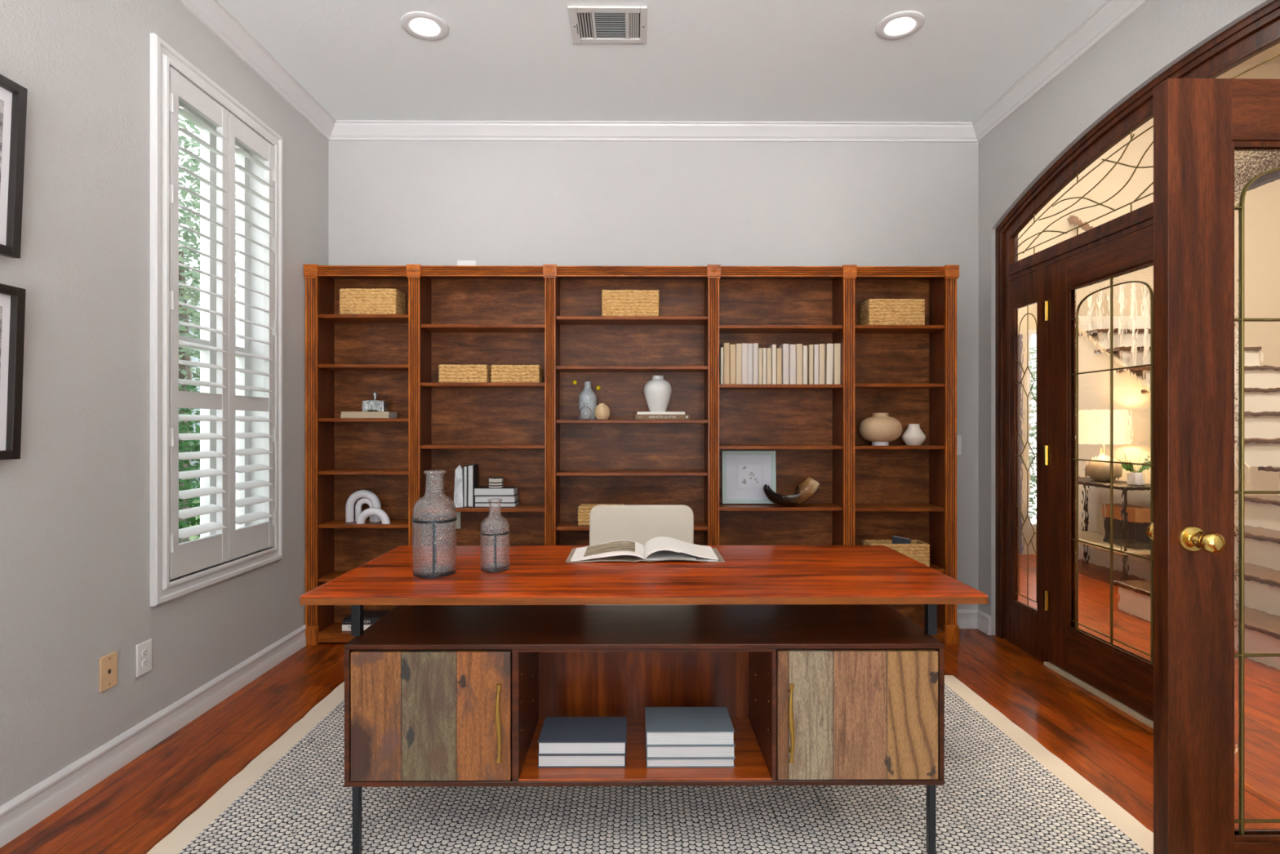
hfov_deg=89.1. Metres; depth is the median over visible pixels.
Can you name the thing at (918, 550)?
wicker basket
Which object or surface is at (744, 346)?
book
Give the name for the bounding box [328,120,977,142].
trim
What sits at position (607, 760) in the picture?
book
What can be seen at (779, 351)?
book
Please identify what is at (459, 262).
wall plate
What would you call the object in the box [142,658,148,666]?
socket
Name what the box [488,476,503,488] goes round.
striped box
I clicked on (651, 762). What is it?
book
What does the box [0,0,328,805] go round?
wall
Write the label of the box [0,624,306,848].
baseboard
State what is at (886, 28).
recessed light
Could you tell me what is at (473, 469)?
book
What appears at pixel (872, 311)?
wicker basket
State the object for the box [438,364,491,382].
wicker basket
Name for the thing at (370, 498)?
sculpture
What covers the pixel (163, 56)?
window
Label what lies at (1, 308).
photograph
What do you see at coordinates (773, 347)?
book
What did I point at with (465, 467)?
book
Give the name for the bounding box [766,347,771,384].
book
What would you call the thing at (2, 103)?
photograph
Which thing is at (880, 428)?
vase
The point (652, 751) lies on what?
book
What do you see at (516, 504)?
book
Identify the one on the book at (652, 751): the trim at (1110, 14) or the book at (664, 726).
the book at (664, 726)
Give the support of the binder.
in the wicker basket at (918, 550)
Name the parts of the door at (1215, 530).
knob, knob, glass, glass, glass, glass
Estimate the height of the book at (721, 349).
0.210 m
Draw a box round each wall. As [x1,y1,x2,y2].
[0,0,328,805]
[328,140,977,608]
[977,0,1274,635]
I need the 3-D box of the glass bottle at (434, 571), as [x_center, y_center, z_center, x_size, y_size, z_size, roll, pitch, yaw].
[-0.643,0.297,2.036,0.135,0.322,0.135,0,0,0]
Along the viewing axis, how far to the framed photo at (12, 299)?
1.91 m
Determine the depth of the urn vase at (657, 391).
3.72 m
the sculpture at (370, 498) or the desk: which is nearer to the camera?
the desk
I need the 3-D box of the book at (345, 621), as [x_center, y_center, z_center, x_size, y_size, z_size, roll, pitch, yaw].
[-1.552,1.108,3.770,0.277,0.031,0.153,0,0,0]
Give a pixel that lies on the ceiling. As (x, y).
(700, 60)
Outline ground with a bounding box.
[189,492,235,540]
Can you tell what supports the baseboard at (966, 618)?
attached to the wall at (391, 202)
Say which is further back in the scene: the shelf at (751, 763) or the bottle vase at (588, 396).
the bottle vase at (588, 396)
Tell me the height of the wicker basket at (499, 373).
0.102 m
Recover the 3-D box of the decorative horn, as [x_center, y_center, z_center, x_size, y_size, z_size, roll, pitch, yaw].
[0.868,0.369,3.727,0.326,0.168,0.134,0,0,0]
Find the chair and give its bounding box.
[589,504,697,604]
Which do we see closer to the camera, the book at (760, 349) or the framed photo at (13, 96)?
the framed photo at (13, 96)
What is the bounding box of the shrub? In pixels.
[178,377,199,542]
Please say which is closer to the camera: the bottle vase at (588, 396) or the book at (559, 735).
the book at (559, 735)
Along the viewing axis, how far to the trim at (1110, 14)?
3.13 m
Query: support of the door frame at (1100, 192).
in the wall at (1016, 153)
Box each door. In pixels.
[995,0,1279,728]
[1043,224,1153,720]
[1146,78,1279,853]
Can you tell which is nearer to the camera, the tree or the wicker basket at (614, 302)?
the wicker basket at (614, 302)
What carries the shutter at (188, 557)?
attached to the window
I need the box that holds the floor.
[0,628,1153,853]
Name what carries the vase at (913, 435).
on the bookcase at (532, 436)
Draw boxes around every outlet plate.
[136,638,151,676]
[454,511,460,528]
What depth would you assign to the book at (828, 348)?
3.70 m
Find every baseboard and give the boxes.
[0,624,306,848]
[956,608,977,628]
[977,608,991,635]
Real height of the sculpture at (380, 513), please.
0.090 m
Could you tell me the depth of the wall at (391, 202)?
3.94 m
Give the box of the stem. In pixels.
[572,380,580,393]
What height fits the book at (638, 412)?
0.016 m
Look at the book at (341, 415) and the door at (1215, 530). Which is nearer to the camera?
the door at (1215, 530)
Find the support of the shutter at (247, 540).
attached to the window
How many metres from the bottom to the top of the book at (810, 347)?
0.227 m
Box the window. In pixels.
[150,33,282,606]
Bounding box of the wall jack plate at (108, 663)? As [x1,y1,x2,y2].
[99,650,117,692]
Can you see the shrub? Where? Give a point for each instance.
(188, 485)
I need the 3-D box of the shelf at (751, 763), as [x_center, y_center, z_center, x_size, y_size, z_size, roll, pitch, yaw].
[0.014,0.989,2.013,0.711,0.006,0.384,0,0,0]
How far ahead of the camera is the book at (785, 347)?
3.70 m
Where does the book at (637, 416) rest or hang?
on the bookcase at (532, 436)
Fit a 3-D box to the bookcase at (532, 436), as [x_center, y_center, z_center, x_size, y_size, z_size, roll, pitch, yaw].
[-0.044,0.155,3.773,3.672,2.129,0.284,0,0,0]
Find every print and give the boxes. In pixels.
[721,450,776,503]
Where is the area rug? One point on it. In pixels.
(1002, 792)
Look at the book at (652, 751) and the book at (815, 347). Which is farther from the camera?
the book at (815, 347)
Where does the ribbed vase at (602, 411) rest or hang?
on the bookcase at (532, 436)
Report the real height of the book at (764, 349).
0.207 m
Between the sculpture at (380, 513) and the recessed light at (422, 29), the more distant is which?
the sculpture at (380, 513)
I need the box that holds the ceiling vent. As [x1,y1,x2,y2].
[567,5,647,44]
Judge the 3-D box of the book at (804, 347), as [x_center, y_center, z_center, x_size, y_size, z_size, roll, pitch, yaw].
[0.942,-0.353,3.760,0.025,0.221,0.116,0,0,0]
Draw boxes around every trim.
[177,0,335,140]
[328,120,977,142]
[972,0,1148,142]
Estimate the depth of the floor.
2.51 m
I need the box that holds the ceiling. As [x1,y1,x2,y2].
[218,0,1106,122]
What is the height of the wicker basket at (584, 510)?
0.112 m
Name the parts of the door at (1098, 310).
glass, glass, glass, glass, glass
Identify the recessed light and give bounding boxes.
[400,11,448,40]
[875,10,924,39]
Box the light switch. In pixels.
[956,435,961,454]
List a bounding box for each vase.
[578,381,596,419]
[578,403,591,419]
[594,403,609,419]
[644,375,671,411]
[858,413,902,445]
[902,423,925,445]
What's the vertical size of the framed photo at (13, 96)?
0.504 m
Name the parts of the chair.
backrest, seat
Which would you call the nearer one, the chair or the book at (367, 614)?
the chair
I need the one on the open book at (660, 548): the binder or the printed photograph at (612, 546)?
the printed photograph at (612, 546)
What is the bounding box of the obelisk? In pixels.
[453,465,463,506]
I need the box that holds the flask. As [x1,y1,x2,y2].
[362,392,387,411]
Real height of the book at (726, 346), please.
0.235 m
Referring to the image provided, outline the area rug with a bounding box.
[146,675,1153,853]
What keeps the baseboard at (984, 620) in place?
attached to the wall at (1016, 153)
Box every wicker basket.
[339,288,405,314]
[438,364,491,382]
[490,364,542,382]
[577,503,624,525]
[601,289,659,315]
[859,298,924,324]
[861,539,929,566]
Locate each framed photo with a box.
[0,74,27,257]
[0,283,26,459]
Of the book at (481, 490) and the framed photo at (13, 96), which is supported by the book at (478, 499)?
the book at (481, 490)
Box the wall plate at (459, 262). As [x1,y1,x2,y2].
[457,260,475,265]
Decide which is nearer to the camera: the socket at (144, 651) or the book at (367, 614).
the socket at (144, 651)
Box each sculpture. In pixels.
[345,489,381,522]
[356,507,390,524]
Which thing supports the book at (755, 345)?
on the bookcase at (532, 436)
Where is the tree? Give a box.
[178,115,235,543]
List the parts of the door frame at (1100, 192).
sidelight glass, transom glass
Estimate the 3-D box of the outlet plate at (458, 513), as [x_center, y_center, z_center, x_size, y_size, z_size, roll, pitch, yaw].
[-1.081,0.547,3.853,0.036,0.110,0.006,0,0,0]
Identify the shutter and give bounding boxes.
[169,66,228,579]
[228,111,275,560]
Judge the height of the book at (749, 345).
0.233 m
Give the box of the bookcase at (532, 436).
[303,263,959,645]
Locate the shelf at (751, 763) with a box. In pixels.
[518,717,772,781]
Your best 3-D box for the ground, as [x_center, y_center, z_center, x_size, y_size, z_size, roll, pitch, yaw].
[-16.107,1.405,9.907,27.900,0.130,40.000,0,0,0]
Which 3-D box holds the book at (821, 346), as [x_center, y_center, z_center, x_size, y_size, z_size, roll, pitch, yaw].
[1.037,-0.358,3.760,0.031,0.231,0.116,0,0,0]
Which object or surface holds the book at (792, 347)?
on the bookcase at (532, 436)
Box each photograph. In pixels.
[0,99,4,186]
[0,306,2,372]
[583,541,635,556]
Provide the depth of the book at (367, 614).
3.77 m
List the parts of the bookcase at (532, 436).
panel, shelf, shelf, rail, rail, shelf, shelf, shelf, shelf, shelf, panel, panel, rail, shelf, shelf, shelf, shelf, panel, panel, rail, shelf, shelf, shelf, shelf, shelf, panel, panel, panel, panel, shelf, shelf, shelf, shelf, rail, panel, panel, shelf, shelf, shelf, shelf, rail, shelf, panel, shelf, rail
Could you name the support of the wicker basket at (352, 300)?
on the bookcase at (532, 436)
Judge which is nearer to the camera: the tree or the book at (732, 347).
the book at (732, 347)
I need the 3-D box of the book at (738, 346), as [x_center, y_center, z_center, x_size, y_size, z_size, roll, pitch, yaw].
[0.564,-0.358,3.758,0.032,0.231,0.116,0,0,0]
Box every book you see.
[340,414,396,417]
[341,411,397,415]
[342,613,378,624]
[342,624,371,631]
[346,610,390,618]
[463,464,469,506]
[467,463,478,506]
[474,485,518,495]
[474,493,518,502]
[474,500,519,506]
[537,716,626,755]
[537,754,626,767]
[565,536,724,562]
[635,414,689,419]
[637,411,684,414]
[644,706,734,746]
[645,740,735,758]
[645,754,734,767]
[719,346,723,384]
[721,342,729,384]
[729,344,735,384]
[735,343,742,384]
[742,343,747,384]
[747,343,752,384]
[752,342,758,384]
[758,347,762,384]
[762,347,766,384]
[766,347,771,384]
[768,344,776,384]
[776,348,782,384]
[778,343,789,384]
[789,344,795,384]
[795,343,802,384]
[802,345,807,384]
[807,344,813,384]
[813,344,818,384]
[818,343,824,384]
[824,343,833,384]
[832,343,840,384]
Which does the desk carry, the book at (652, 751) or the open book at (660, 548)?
the open book at (660, 548)
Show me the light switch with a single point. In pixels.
(958, 437)
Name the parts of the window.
sash frame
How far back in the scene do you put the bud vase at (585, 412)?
3.66 m
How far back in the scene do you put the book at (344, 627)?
3.69 m
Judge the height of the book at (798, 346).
0.231 m
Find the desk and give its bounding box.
[299,545,988,853]
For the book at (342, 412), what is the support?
on the book at (341, 415)
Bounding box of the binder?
[892,535,911,543]
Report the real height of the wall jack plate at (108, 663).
0.121 m
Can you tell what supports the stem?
in the bud vase at (585, 412)
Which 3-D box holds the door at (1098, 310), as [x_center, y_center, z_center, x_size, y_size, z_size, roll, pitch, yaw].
[2.113,0.186,2.925,0.191,2.023,0.875,0,0,0]
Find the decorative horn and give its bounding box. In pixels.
[762,476,819,506]
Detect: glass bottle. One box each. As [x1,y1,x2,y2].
[412,469,457,577]
[480,498,510,572]
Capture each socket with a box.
[142,648,148,656]
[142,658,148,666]
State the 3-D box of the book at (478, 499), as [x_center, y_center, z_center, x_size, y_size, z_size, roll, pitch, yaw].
[-0.830,0.413,3.770,0.232,0.040,0.120,0,0,0]
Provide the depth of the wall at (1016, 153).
3.32 m
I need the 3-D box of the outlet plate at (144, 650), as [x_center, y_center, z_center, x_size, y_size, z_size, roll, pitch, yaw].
[-1.869,0.870,2.452,0.010,0.121,0.075,0,0,0]
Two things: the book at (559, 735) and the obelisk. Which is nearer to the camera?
the book at (559, 735)
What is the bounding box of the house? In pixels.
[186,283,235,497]
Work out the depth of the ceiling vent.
2.92 m
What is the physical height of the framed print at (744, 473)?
0.311 m
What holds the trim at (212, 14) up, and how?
attached to the wall at (75, 504)
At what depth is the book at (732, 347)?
3.70 m

